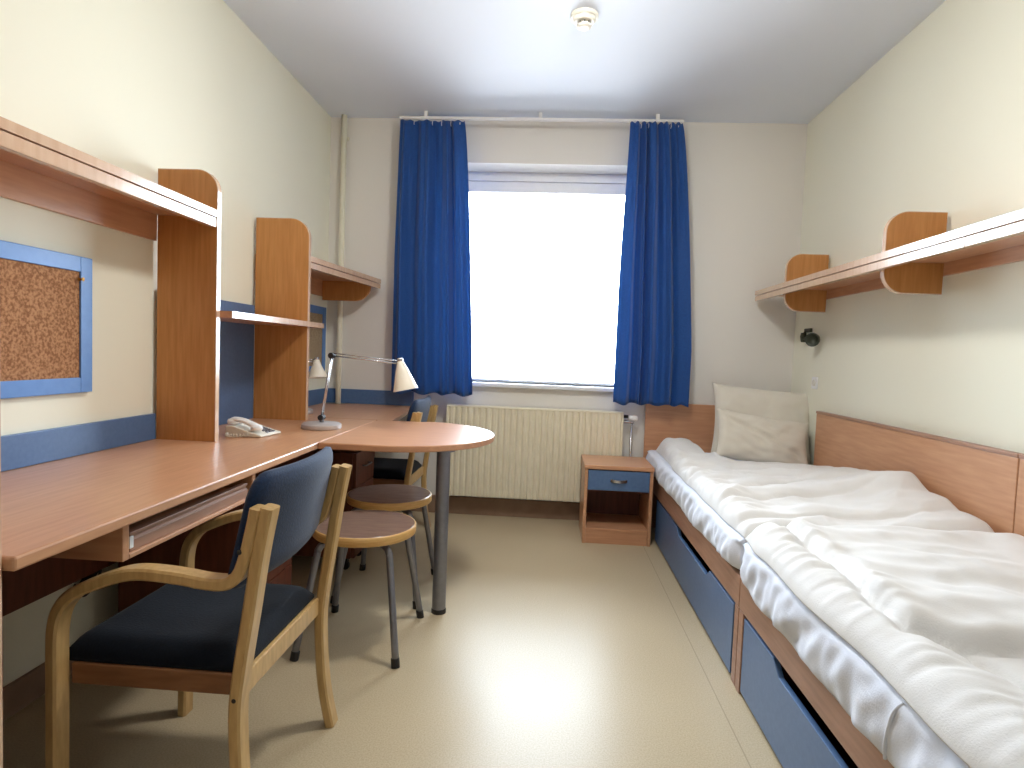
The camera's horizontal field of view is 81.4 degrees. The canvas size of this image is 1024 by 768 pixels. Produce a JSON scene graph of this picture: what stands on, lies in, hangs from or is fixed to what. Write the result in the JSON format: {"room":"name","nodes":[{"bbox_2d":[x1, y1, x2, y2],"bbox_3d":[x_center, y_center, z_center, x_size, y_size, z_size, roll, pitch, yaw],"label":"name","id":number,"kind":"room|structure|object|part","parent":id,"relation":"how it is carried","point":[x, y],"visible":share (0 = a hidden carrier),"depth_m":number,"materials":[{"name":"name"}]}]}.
{"room":"dorm room","nodes":[
{"label":"dorm room","id":0,"kind":"room"},
{"bbox_2d":[0,0,330,686],"bbox_3d":[-1.596,-0.360,1.504,0.200,2.760,6.230,2,3,4],"label":"wall","id":1,"kind":"structure","parent":0,"point":[137,87],"depth_m":2.27,"materials":[{"name":"beige paint"}]},
{"bbox_2d":[3,660,73,720],"bbox_3d":[-1.545,0.976,1.485,0.012,0.100,5.645,2,3,4],"label":"baseboard","id":2,"kind":"structure","parent":1,"relation":"attached to","point":[30,686],"depth_m":1.85,"materials":[{"name":"brown wood"}]},
{"bbox_2d":[0,240,91,398],"bbox_3d":[-1.489,-0.178,1.580,0.017,0.457,0.957,2,3,4],"label":"board","id":3,"kind":"object","parent":1,"relation":"attached to","point":[46,312],"visible":1,"depth_m":1.86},
{"bbox_2d":[1,413,155,471],"bbox_3d":[-1.494,0.203,1.765,0.015,0.104,1.302,2,3,4],"label":"backsplash panel","id":4,"kind":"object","parent":1,"relation":"attached to","point":[19,450],"depth_m":1.99,"materials":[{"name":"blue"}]},
{"bbox_2d":[309,304,325,370],"bbox_3d":[-1.342,-0.292,3.864,0.017,0.457,0.660,2,3,4],"label":"board","id":5,"kind":"object","parent":1,"relation":"attached to","point":[317,338],"visible":0.24,"depth_m":4.06,"materials":[{"name":"brown"}]},
{"bbox_2d":[255,254,380,300],"bbox_3d":[-1.148,-0.632,3.677,0.399,0.162,0.994,2,3,4],"label":"wall shelf","id":6,"kind":"object","parent":1,"relation":"attached to","point":[330,281],"visible":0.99,"depth_m":4.02,"materials":[{"name":"brown wood"}]},
{"bbox_3d":[-1.339,-0.653,3.688,0.016,0.135,0.994,2,3,4],"label":"rail","id":7,"kind":"part","parent":6,"relation":"part of","materials":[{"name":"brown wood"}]},
{"bbox_2d":[308,388,413,405],"bbox_3d":[-1.053,0.118,3.735,0.644,0.102,1.039,2,3,4],"label":"trim","id":8,"kind":"structure","parent":1,"relation":"attached to","point":[356,396],"depth_m":4.23,"materials":[{"name":"blue paint"}]},
{"bbox_2d":[3,511,782,767],"bbox_3d":[0.069,1.163,1.473,3.650,0.150,6.230,2,3,4],"label":"floor","id":9,"kind":"structure","parent":0,"point":[550,648],"depth_m":2.07,"materials":[{"name":"beige laminate"}]},
{"bbox_2d":[0,425,2,767],"bbox_3d":[-1.216,-0.074,0.726,0.648,2.300,0.698,2,3,4],"label":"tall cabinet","id":10,"kind":"object","parent":9,"relation":"on","point":[1,712],"visible":1,"depth_m":1.08,"materials":[{"name":"brown wood"}]},
{"bbox_2d":[1,417,375,767],"bbox_3d":[-1.166,0.622,2.250,0.644,0.755,2.267,2,3,4],"label":"desk","id":11,"kind":"object","parent":9,"relation":"on","point":[65,521],"visible":0.87,"depth_m":1.71,"materials":[{"name":"brown wood"}]},
{"bbox_3d":[-1.252,0.692,1.133,0.580,0.726,0.022,2,3,4],"label":"panel","id":12,"kind":"part","parent":11,"relation":"part of","materials":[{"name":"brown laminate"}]},
{"bbox_3d":[-1.453,0.462,2.113,0.018,0.386,1.920,2,3,4],"label":"panel","id":13,"kind":"part","parent":11,"relation":"part of","materials":[{"name":"brown laminate"}]},
{"bbox_2d":[73,569,101,596],"bbox_3d":[-1.480,0.697,2.066,0.016,0.076,0.132,2,3,4],"label":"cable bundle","id":14,"kind":"object","parent":11,"relation":"hanging from","point":[99,572],"visible":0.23,"depth_m":2.07,"materials":[{"name":"black plastic"}]},
{"bbox_2d":[0,116,220,441],"bbox_3d":[-1.351,-0.279,1.745,0.264,1.082,1.327,2,3,4],"label":"shelf unit","id":15,"kind":"object","parent":11,"relation":"on","point":[38,170],"visible":1,"depth_m":2.36,"materials":[{"name":"brown wood"}]},
{"bbox_3d":[-1.464,-0.602,1.723,0.016,0.126,1.302,2,3,4],"label":"rail","id":16,"kind":"part","parent":15,"relation":"part of","materials":[{"name":"brown wood"}]},
{"bbox_3d":[-1.302,-0.310,2.393,0.244,1.078,0.025,2,3,4],"label":"panel","id":17,"kind":"part","parent":15,"relation":"part of","materials":[{"name":"brown wood"}]},
{"bbox_3d":[-1.117,0.356,1.725,0.388,0.008,0.540,2,3,4],"label":"keyboard drawer","id":18,"kind":"part","parent":11,"relation":"part of","materials":[{"name":"brown wood"}]},
{"bbox_2d":[1,417,375,570],"bbox_3d":[-1.152,0.259,2.231,0.644,0.028,2.267,2,3,4],"label":"countertop","id":19,"kind":"structure","parent":11,"relation":"on","point":[48,509],"depth_m":1.68,"materials":[{"name":"brown wood"}]},
{"bbox_3d":[-0.913,0.368,1.714,0.020,0.047,0.560,2,3,4],"label":"drawer","id":20,"kind":"part","parent":11,"relation":"part of","materials":[{"name":"brown wood"}]},
{"bbox_2d":[225,417,280,437],"bbox_3d":[-1.150,0.184,2.607,0.178,0.081,0.208,3,3,12],"label":"telephone","id":21,"kind":"object","parent":11,"relation":"on","point":[242,427],"visible":1,"depth_m":2.57,"materials":[{"name":"beige plastic"}]},
{"bbox_3d":[-1.176,0.218,2.540,0.104,0.016,0.057,2,3,4],"label":"coiled cord","id":22,"kind":"part","parent":21,"relation":"part of","materials":[{"name":"beige plastic"}]},
{"bbox_2d":[219,217,323,424],"bbox_3d":[-1.248,-0.333,2.951,0.315,1.070,1.093,2,3,4],"label":"shelf unit","id":23,"kind":"object","parent":11,"relation":"on","point":[277,362],"visible":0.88,"depth_m":3.16,"materials":[{"name":"brown wood"}]},
{"bbox_3d":[-1.417,-0.099,2.809,0.016,0.604,0.766,2,3,4],"label":"panel","id":24,"kind":"part","parent":23,"relation":"part of","materials":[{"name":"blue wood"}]},
{"bbox_3d":[-1.243,-0.314,2.949,0.294,0.027,1.089,2,3,4],"label":"shelf","id":25,"kind":"part","parent":23,"relation":"part of","materials":[{"name":"brown wood"}]},
{"bbox_3d":[-1.230,-0.343,3.183,0.288,1.066,0.026,2,3,4],"label":"panel","id":26,"kind":"part","parent":23,"relation":"part of","materials":[{"name":"brown wood"}]},
{"bbox_2d":[301,353,417,430],"bbox_3d":[-0.748,0.036,2.942,0.558,0.372,0.191,2,3,-10],"label":"desk lamp","id":27,"kind":"object","parent":11,"relation":"on","point":[404,380],"visible":1,"depth_m":2.91,"materials":[{"name":"silver metal"}]},
{"bbox_3d":[-0.908,0.012,2.918,0.059,0.306,0.024,1,3,-25],"label":"arm","id":28,"kind":"part","parent":27,"relation":"part of","materials":[{"name":"silver metal"}]},
{"bbox_3d":[-0.717,-0.125,2.929,0.338,0.047,0.019,2,3,-3],"label":"arm","id":29,"kind":"part","parent":27,"relation":"part of","materials":[{"name":"silver metal"}]},
{"bbox_3d":[-0.523,-0.035,2.942,0.121,0.157,0.124,2,3,4],"label":"lamp shade","id":30,"kind":"part","parent":27,"relation":"part of","materials":[{"name":"beige ceramic"}]},
{"bbox_2d":[45,446,351,767],"bbox_3d":[-0.777,0.617,1.581,0.526,0.871,0.532,2,3,4],"label":"armchair","id":31,"kind":"object","parent":9,"relation":"on","point":[202,631],"visible":1,"depth_m":1.39,"materials":[{"name":"brown wood"}]},
{"bbox_3d":[-0.822,0.678,1.377,0.402,0.050,0.020,2,3,4],"label":"rail","id":32,"kind":"part","parent":31,"relation":"part of","materials":[{"name":"brown wood"}]},
{"bbox_3d":[-0.804,0.659,1.342,0.496,0.803,0.046,2,3,4],"label":"arm frame","id":33,"kind":"part","parent":31,"relation":"part of","materials":[{"name":"brown wood"}]},
{"bbox_2d":[69,583,313,671],"bbox_3d":[-0.822,0.615,1.583,0.435,0.052,0.424,2,3,4],"label":"seat cushion","id":34,"kind":"object","parent":31,"relation":"on","point":[173,628],"depth_m":1.45,"materials":[{"name":"blue fabric"}]},
{"bbox_3d":[-0.578,0.669,1.328,0.094,0.809,0.046,2,3,4],"label":"leg","id":35,"kind":"part","parent":31,"relation":"part of","materials":[{"name":"brown wood"}]},
{"bbox_3d":[-0.773,0.635,1.824,0.496,0.803,0.046,2,3,4],"label":"arm frame","id":36,"kind":"part","parent":31,"relation":"part of","materials":[{"name":"brown wood"}]},
{"bbox_3d":[-0.569,0.324,1.553,0.106,0.268,0.470,2,3,4],"label":"backrest","id":37,"kind":"part","parent":31,"relation":"part of","materials":[{"name":"blue fabric"}]},
{"bbox_3d":[-0.605,0.678,1.573,0.022,0.053,0.434,2,3,4],"label":"rail","id":38,"kind":"part","parent":31,"relation":"part of","materials":[{"name":"brown wood"}]},
{"bbox_3d":[-0.547,0.645,1.810,0.094,0.809,0.046,2,3,4],"label":"leg","id":39,"kind":"part","parent":31,"relation":"part of","materials":[{"name":"brown wood"}]},
{"bbox_2d":[118,474,291,612],"bbox_3d":[-1.141,0.688,2.288,0.496,0.620,0.375,2,3,4],"label":"panel","id":40,"kind":"object","parent":9,"relation":"on","point":[215,548],"visible":0.06,"depth_m":2.10,"materials":[{"name":"brown laminate"}]},
{"bbox_3d":[-0.928,0.660,2.272,0.019,0.177,0.371,2,3,4],"label":"drawer","id":41,"kind":"part","parent":40,"relation":"part of","materials":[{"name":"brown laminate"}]},
{"bbox_3d":[-0.935,0.840,2.282,0.019,0.177,0.371,2,3,4],"label":"drawer","id":42,"kind":"part","parent":40,"relation":"part of","materials":[{"name":"brown laminate"}]},
{"bbox_2d":[256,449,373,569],"bbox_3d":[-1.047,0.644,3.205,0.566,0.620,0.310,2,3,4],"label":"drawer pedestal","id":43,"kind":"object","parent":9,"relation":"on","point":[362,462],"visible":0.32,"depth_m":3.06,"materials":[{"name":"brown laminate"}]},
{"bbox_3d":[-0.806,0.797,3.197,0.019,0.177,0.306,2,3,4],"label":"drawer","id":44,"kind":"part","parent":43,"relation":"part of","materials":[{"name":"brown laminate"}]},
{"bbox_3d":[-0.799,0.617,3.187,0.019,0.177,0.306,2,3,4],"label":"drawer","id":45,"kind":"part","parent":43,"relation":"part of","materials":[{"name":"brown laminate"}]},
{"bbox_3d":[-0.792,0.436,3.178,0.019,0.177,0.306,2,3,4],"label":"drawer","id":46,"kind":"part","parent":43,"relation":"part of","materials":[{"name":"brown laminate"}]},
{"bbox_2d":[290,510,423,668],"bbox_3d":[-0.592,0.785,2.375,0.411,0.467,0.446,2,3,4],"label":"stool","id":47,"kind":"object","parent":9,"relation":"on","point":[382,529],"visible":0.89,"depth_m":2.25,"materials":[{"name":"laminate"}]},
{"bbox_3d":[-0.745,0.798,2.236,0.032,0.418,0.175,5,4,44],"label":"leg","id":48,"kind":"part","parent":47,"relation":"part of","materials":[{"name":"grey metal"}]},
{"bbox_3d":[-0.726,0.784,2.533,0.032,0.418,0.175,0,4,-37],"label":"leg","id":49,"kind":"part","parent":47,"relation":"part of","materials":[{"name":"grey metal"}]},
{"bbox_3d":[-0.583,0.570,2.364,0.394,0.038,0.394,2,3,4],"label":"seat","id":50,"kind":"part","parent":47,"relation":"part of","materials":[{"name":"laminate"}]},
{"bbox_3d":[-0.458,0.810,2.218,0.032,0.418,0.175,0,4,-37],"label":"leg","id":51,"kind":"part","parent":47,"relation":"part of","materials":[{"name":"grey metal"}]},
{"bbox_3d":[-0.439,0.795,2.515,0.032,0.418,0.175,5,4,44],"label":"leg","id":52,"kind":"part","parent":47,"relation":"part of","materials":[{"name":"grey metal"}]},
{"bbox_2d":[308,403,409,456],"bbox_3d":[-1.023,0.545,3.825,0.729,0.755,0.896,2,3,4],"label":"desk","id":53,"kind":"object","parent":9,"relation":"on","point":[347,410],"visible":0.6,"depth_m":3.75,"materials":[{"name":"brown wood"}]},
{"bbox_2d":[308,357,326,413],"bbox_3d":[-1.232,0.005,3.532,0.278,0.336,0.192,1,3,-26],"label":"desk lamp","id":54,"kind":"object","parent":53,"relation":"on","point":[316,371],"visible":0.53,"depth_m":3.57,"materials":[{"name":"silver metal"}]},
{"bbox_3d":[-1.175,-0.088,3.593,0.123,0.118,0.123,2,3,4],"label":"lamp shade","id":55,"kind":"part","parent":54,"relation":"part of","materials":[{"name":"white metal"}]},
{"bbox_2d":[308,403,409,420],"bbox_3d":[-1.009,0.182,3.806,0.729,0.028,0.896,2,3,4],"label":"countertop","id":56,"kind":"structure","parent":53,"relation":"on","point":[347,410],"depth_m":3.75,"materials":[{"name":"brown wood"}]},
{"bbox_2d":[330,484,433,608],"bbox_3d":[-0.597,0.758,2.876,0.411,0.467,0.446,2,3,4],"label":"stool","id":57,"kind":"object","parent":9,"relation":"on","point":[387,497],"visible":0.76,"depth_m":2.80,"materials":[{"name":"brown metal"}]},
{"bbox_3d":[-0.750,0.772,2.737,0.032,0.418,0.175,5,4,44],"label":"leg","id":58,"kind":"part","parent":57,"relation":"part of","materials":[{"name":"grey metal"}]},
{"bbox_3d":[-0.731,0.757,3.033,0.032,0.418,0.175,0,4,-37],"label":"leg","id":59,"kind":"part","parent":57,"relation":"part of","materials":[{"name":"grey metal"}]},
{"bbox_3d":[-0.588,0.544,2.864,0.394,0.038,0.394,2,3,4],"label":"seat","id":60,"kind":"part","parent":57,"relation":"part of","materials":[{"name":"laminate"}]},
{"bbox_3d":[-0.463,0.784,2.719,0.032,0.418,0.175,0,4,-37],"label":"leg","id":61,"kind":"part","parent":57,"relation":"part of","materials":[{"name":"grey metal"}]},
{"bbox_3d":[-0.444,0.769,3.015,0.032,0.418,0.175,5,4,44],"label":"leg","id":62,"kind":"part","parent":57,"relation":"part of","materials":[{"name":"grey metal"}]},
{"bbox_2d":[318,420,493,614],"bbox_3d":[-0.449,0.613,2.922,0.698,0.756,0.887,2,3,4],"label":"table","id":63,"kind":"object","parent":9,"relation":"on","point":[443,439],"visible":1,"depth_m":2.61,"materials":[{"name":"brown wood"}]},
{"bbox_3d":[-0.312,0.645,2.621,0.060,0.707,0.060,2,3,4],"label":"leg","id":64,"kind":"part","parent":63,"relation":"part of","materials":[{"name":"grey metal"}]},
{"bbox_2d":[373,396,438,526],"bbox_3d":[-0.769,0.509,3.647,0.526,0.871,0.532,2,3,4],"label":"armchair","id":65,"kind":"object","parent":9,"relation":"on","point":[408,471],"visible":0.36,"depth_m":3.51,"materials":[{"name":"blue fabric"}]},
{"bbox_3d":[-0.814,0.570,3.443,0.402,0.050,0.020,2,3,4],"label":"rail","id":66,"kind":"part","parent":65,"relation":"part of","materials":[{"name":"brown wood"}]},
{"bbox_2d":[373,457,421,479],"bbox_3d":[-0.814,0.507,3.650,0.435,0.052,0.424,2,3,4],"label":"seat cushion","id":67,"kind":"object","parent":65,"relation":"on","point":[384,468],"depth_m":3.54,"materials":[{"name":"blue fabric"}]},
{"bbox_3d":[-0.570,0.561,3.394,0.094,0.809,0.046,2,3,4],"label":"leg","id":68,"kind":"part","parent":65,"relation":"part of","materials":[{"name":"brown wood"}]},
{"bbox_3d":[-0.796,0.551,3.408,0.496,0.803,0.046,2,3,4],"label":"arm frame","id":69,"kind":"part","parent":65,"relation":"part of","materials":[{"name":"brown wood"}]},
{"bbox_3d":[-0.597,0.570,3.639,0.022,0.053,0.434,2,3,4],"label":"rail","id":70,"kind":"part","parent":65,"relation":"part of","materials":[{"name":"brown wood"}]},
{"bbox_3d":[-0.562,0.216,3.619,0.106,0.268,0.470,2,3,4],"label":"backrest","id":71,"kind":"part","parent":65,"relation":"part of","materials":[{"name":"blue fabric"}]},
{"bbox_3d":[-0.539,0.537,3.876,0.094,0.809,0.046,2,3,4],"label":"leg","id":72,"kind":"part","parent":65,"relation":"part of","materials":[{"name":"brown wood"}]},
{"bbox_3d":[-0.765,0.527,3.890,0.496,0.803,0.046,2,3,4],"label":"arm frame","id":73,"kind":"part","parent":65,"relation":"part of","materials":[{"name":"brown wood"}]},
{"bbox_2d":[579,454,654,546],"bbox_3d":[0.662,0.741,3.844,0.427,0.490,0.406,2,3,4],"label":"nightstand","id":74,"kind":"object","parent":9,"relation":"on","point":[616,492],"visible":1,"depth_m":3.69,"materials":[{"name":"brown wood"}]},
{"bbox_3d":[0.464,0.745,3.869,0.020,0.464,0.383,2,3,4],"label":"panel","id":75,"kind":"part","parent":74,"relation":"part of","materials":[{"name":"brown wood"}]},
{"bbox_3d":[0.674,0.735,4.032,0.377,0.443,0.010,2,3,4],"label":"panel","id":76,"kind":"part","parent":74,"relation":"part of","materials":[{"name":"brown laminate"}]},
{"bbox_2d":[586,513,646,533],"bbox_3d":[0.656,0.898,3.854,0.377,0.018,0.360,2,3,4],"label":"shelf","id":77,"kind":"object","parent":74,"relation":"attached to","point":[596,523],"depth_m":3.80,"materials":[{"name":"brown wood"}]},
{"bbox_3d":[0.657,0.597,3.662,0.375,0.123,0.017,2,3,4],"label":"drawer","id":78,"kind":"part","parent":74,"relation":"part of","materials":[{"name":"blue wood"}]},
{"bbox_3d":[0.656,0.597,3.645,0.102,0.021,0.023,2,3,4],"label":"handle","id":79,"kind":"part","parent":74,"relation":"part of","materials":[{"name":"silver metal"}]},
{"bbox_3d":[0.862,0.761,3.844,0.020,0.464,0.383,2,3,4],"label":"panel","id":80,"kind":"part","parent":74,"relation":"part of","materials":[{"name":"brown wood"}]},
{"bbox_2d":[643,404,1022,685],"bbox_3d":[1.323,0.609,3.092,0.962,0.882,2.037,2,3,4],"label":"bed","id":81,"kind":"object","parent":9,"relation":"on","point":[981,481],"visible":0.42,"depth_m":2.63,"materials":[{"name":"brown wood"}]},
{"bbox_3d":[1.369,0.858,4.076,0.885,0.286,0.045,2,3,4],"label":"panel","id":82,"kind":"part","parent":81,"relation":"part of","materials":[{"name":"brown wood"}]},
{"bbox_3d":[1.371,0.562,4.099,0.927,0.835,0.020,2,3,4],"label":"headboard","id":83,"kind":"part","parent":81,"relation":"part of","materials":[{"name":"brown wood"}]},
{"bbox_3d":[0.867,0.897,2.971,0.018,0.260,1.575,2,3,4],"label":"drawer","id":84,"kind":"part","parent":81,"relation":"part of","materials":[{"name":"blue wood"}]},
{"bbox_2d":[646,450,746,569],"bbox_3d":[1.297,0.596,3.084,0.917,0.155,1.985,2,3,4],"label":"mattress","id":85,"kind":"object","parent":81,"relation":"on","point":[727,541],"visible":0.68,"depth_m":2.62,"materials":[{"name":"white cotton"}]},
{"bbox_2d":[711,383,810,464],"bbox_3d":[1.592,0.251,3.795,0.656,0.489,0.214,2,3,4],"label":"pillow","id":86,"kind":"object","parent":85,"relation":"on","point":[775,405],"visible":0.41,"depth_m":3.77,"materials":[{"name":"beige fabric"}]},
{"bbox_2d":[716,409,808,463],"bbox_3d":[1.525,0.341,3.621,0.596,0.354,0.193,2,3,4],"label":"pillow","id":87,"kind":"object","parent":85,"relation":"on","point":[745,437],"visible":0.94,"depth_m":3.57,"materials":[{"name":"beige fabric"}]},
{"bbox_2d":[656,438,994,537],"bbox_3d":[1.325,0.426,3.050,0.884,0.184,1.952,2,3,4],"label":"duvet","id":88,"kind":"object","parent":85,"relation":"on","point":[747,495],"visible":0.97,"depth_m":2.47,"materials":[{"name":"beige fabric"}]},
{"bbox_3d":[0.882,0.691,3.112,0.022,0.107,2.012,2,3,4],"label":"rail","id":89,"kind":"part","parent":81,"relation":"part of","materials":[{"name":"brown wood"}]},
{"bbox_3d":[1.243,0.956,2.115,0.885,0.286,0.045,2,3,4],"label":"panel","id":90,"kind":"part","parent":81,"relation":"part of","materials":[{"name":"brown wood"}]},
{"bbox_2d":[735,454,1023,767],"bbox_3d":[1.208,0.712,1.048,0.930,0.882,2.054,2,3,4],"label":"bed","id":91,"kind":"object","parent":9,"relation":"on","point":[803,723],"visible":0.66,"depth_m":1.72,"materials":[{"name":"brown wood"}]},
{"bbox_3d":[1.240,0.958,2.067,0.885,0.286,0.045,2,3,4],"label":"panel","id":92,"kind":"part","parent":91,"relation":"part of","materials":[{"name":"brown wood"}]},
{"bbox_3d":[0.747,0.990,1.113,0.018,0.260,1.916,2,3,4],"label":"drawer","id":93,"kind":"part","parent":91,"relation":"part of","materials":[{"name":"blue wood"}]},
{"bbox_3d":[0.752,0.792,1.082,0.022,0.107,2.054,2,3,4],"label":"rail","id":94,"kind":"part","parent":91,"relation":"part of","materials":[{"name":"brown wood"}]},
{"bbox_2d":[740,542,969,767],"bbox_3d":[1.169,0.697,1.053,0.913,0.155,2.030,2,3,4],"label":"mattress","id":95,"kind":"object","parent":91,"relation":"on","point":[874,707],"visible":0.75,"depth_m":1.31,"materials":[{"name":"ivory fabric"},{"name":"white cotton"}]},
{"bbox_2d":[745,520,1023,767],"bbox_3d":[1.189,0.560,1.116,0.906,0.109,1.922,2,3,4],"label":"duvet","id":96,"kind":"object","parent":95,"relation":"on","point":[938,614],"visible":1,"depth_m":1.37,"materials":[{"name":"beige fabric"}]},
{"bbox_2d":[325,117,807,502],"bbox_3d":[0.312,-0.435,4.323,3.250,2.760,0.360,2,3,4],"label":"wall","id":97,"kind":"structure","parent":0,"point":[746,180],"depth_m":4.08,"materials":[{"name":"white paint"}]},
{"bbox_2d":[335,114,348,403],"bbox_3d":[-1.212,-0.487,4.206,0.050,2.758,0.059,2,3,4],"label":"pipe","id":98,"kind":"object","parent":97,"relation":"attached to","point":[344,138],"visible":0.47,"depth_m":4.15,"materials":[{"name":"metal"}]},
{"bbox_2d":[411,495,579,519],"bbox_3d":[0.256,0.889,4.204,3.237,0.125,0.013,2,3,4],"label":"baseboard","id":99,"kind":"structure","parent":97,"relation":"attached to","point":[457,504],"depth_m":4.21,"materials":[{"name":"brown wood"}]},
{"bbox_2d":[446,404,637,501],"bbox_3d":[0.193,0.496,4.140,1.313,0.658,0.108,2,3,4],"label":"radiator","id":100,"kind":"object","parent":97,"relation":"attached to","point":[534,453],"visible":0.86,"depth_m":4.09,"materials":[{"name":"beige metal"}]},
{"bbox_3d":[0.828,0.235,4.058,0.060,0.040,0.040,3,3,14],"label":"valve knob","id":101,"kind":"part","parent":100,"relation":"part of","materials":[{"name":"white plastic"}]},
{"bbox_2d":[472,380,613,391],"bbox_3d":[0.174,0.013,4.251,1.560,0.028,0.244,2,3,4],"label":"trim","id":102,"kind":"structure","parent":97,"relation":"attached to","point":[474,383],"depth_m":4.14,"materials":[{"name":"white paint"}]},
{"bbox_2d":[468,172,626,385],"bbox_3d":[0.213,-0.767,4.368,1.498,1.518,0.070,2,3,4],"label":"window","id":103,"kind":"structure","parent":97,"relation":"in","point":[479,182],"depth_m":4.31,"materials":[{"name":"white paint"}]},
{"bbox_2d":[223,0,945,123],"bbox_3d":[0.179,-1.741,1.321,3.650,0.150,6.230,2,3,4],"label":"ceiling","id":104,"kind":"structure","parent":0,"point":[711,61],"depth_m":3.15,"materials":[{"name":"white paint"}]},
{"bbox_2d":[399,111,683,123],"bbox_3d":[0.184,-1.776,3.956,1.890,0.053,0.026,2,3,4],"label":"rail","id":105,"kind":"object","parent":104,"relation":"attached to","point":[540,119],"visible":1,"depth_m":3.95,"materials":[{"name":"white plastic"}]},
{"bbox_2d":[391,119,471,396],"bbox_3d":[-0.518,-0.851,4.038,0.566,1.856,0.097,2,3,2],"label":"curtain","id":106,"kind":"object","parent":105,"relation":"hanging from","point":[432,325],"visible":0.99,"depth_m":4.04,"materials":[{"name":"blue fabric"}]},
{"bbox_2d":[613,121,691,406],"bbox_3d":[0.965,-0.784,3.938,0.502,1.866,0.105,2,3,4],"label":"curtain","id":107,"kind":"object","parent":105,"relation":"hanging from","point":[653,351],"visible":1,"depth_m":3.94,"materials":[{"name":"blue fabric"}]},
{"bbox_2d":[570,7,598,30],"bbox_3d":[0.340,-1.706,2.803,0.132,0.061,0.132,2,3,4],"label":"smoke detector","id":108,"kind":"object","parent":104,"relation":"attached to","point":[584,18],"visible":1,"depth_m":2.77,"materials":[{"name":"beige plastic"}]},
{"bbox_3d":[0.341,-1.728,2.801,0.132,0.017,0.132,2,3,4],"label":"plate","id":109,"kind":"part","parent":108,"relation":"part of","materials":[{"name":"beige plastic"}]},
{"bbox_2d":[791,0,1023,464],"bbox_3d":[1.844,-0.218,1.290,0.200,2.760,6.230,2,3,4],"label":"wall","id":110,"kind":"structure","parent":0,"point":[936,123],"depth_m":2.64,"materials":[{"name":"beige paint"}]},
{"bbox_2d":[800,328,819,346],"bbox_3d":[1.852,-0.292,3.726,0.082,0.121,0.282,3,3,10],"label":"reading lamp","id":111,"kind":"object","parent":110,"relation":"attached to","point":[812,339],"visible":1,"depth_m":3.64,"materials":[{"name":"black metal"}]},
{"bbox_3d":[1.872,-0.303,3.757,0.042,0.075,0.180,2,3,4],"label":"stem","id":112,"kind":"part","parent":111,"relation":"part of","materials":[{"name":"black metal"}]},
{"bbox_3d":[1.897,-0.343,3.811,0.015,0.026,0.095,2,3,4],"label":"wall plate","id":113,"kind":"part","parent":111,"relation":"part of","materials":[{"name":"black metal"}]},
{"bbox_2d":[811,377,817,388],"bbox_3d":[1.878,-0.007,3.694,0.012,0.074,0.075,2,3,4],"label":"wall socket","id":114,"kind":"object","parent":110,"relation":"attached to","point":[814,385],"visible":1,"depth_m":3.68,"materials":[{"name":"white plastic"}]},
{"bbox_2d":[755,211,1023,312],"bbox_3d":[1.713,-0.575,2.969,0.297,0.342,2.025,2,3,4],"label":"wall shelf","id":115,"kind":"object","parent":110,"relation":"attached to","point":[918,251],"visible":0.99,"depth_m":2.50,"materials":[{"name":"brown wood"}]},
{"bbox_3d":[1.851,-0.518,2.963,0.017,0.081,2.025,2,3,4],"label":"rail","id":116,"kind":"part","parent":115,"relation":"part of","materials":[{"name":"brown wood"}]},
{"bbox_2d":[965,209,1023,246],"bbox_3d":[1.583,-0.474,0.949,0.297,0.342,2.022,2,3,4],"label":"wall shelf","id":117,"kind":"object","parent":110,"relation":"attached to","point":[1011,224],"visible":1,"depth_m":1.84,"materials":[{"name":"brown wood"}]}
]}

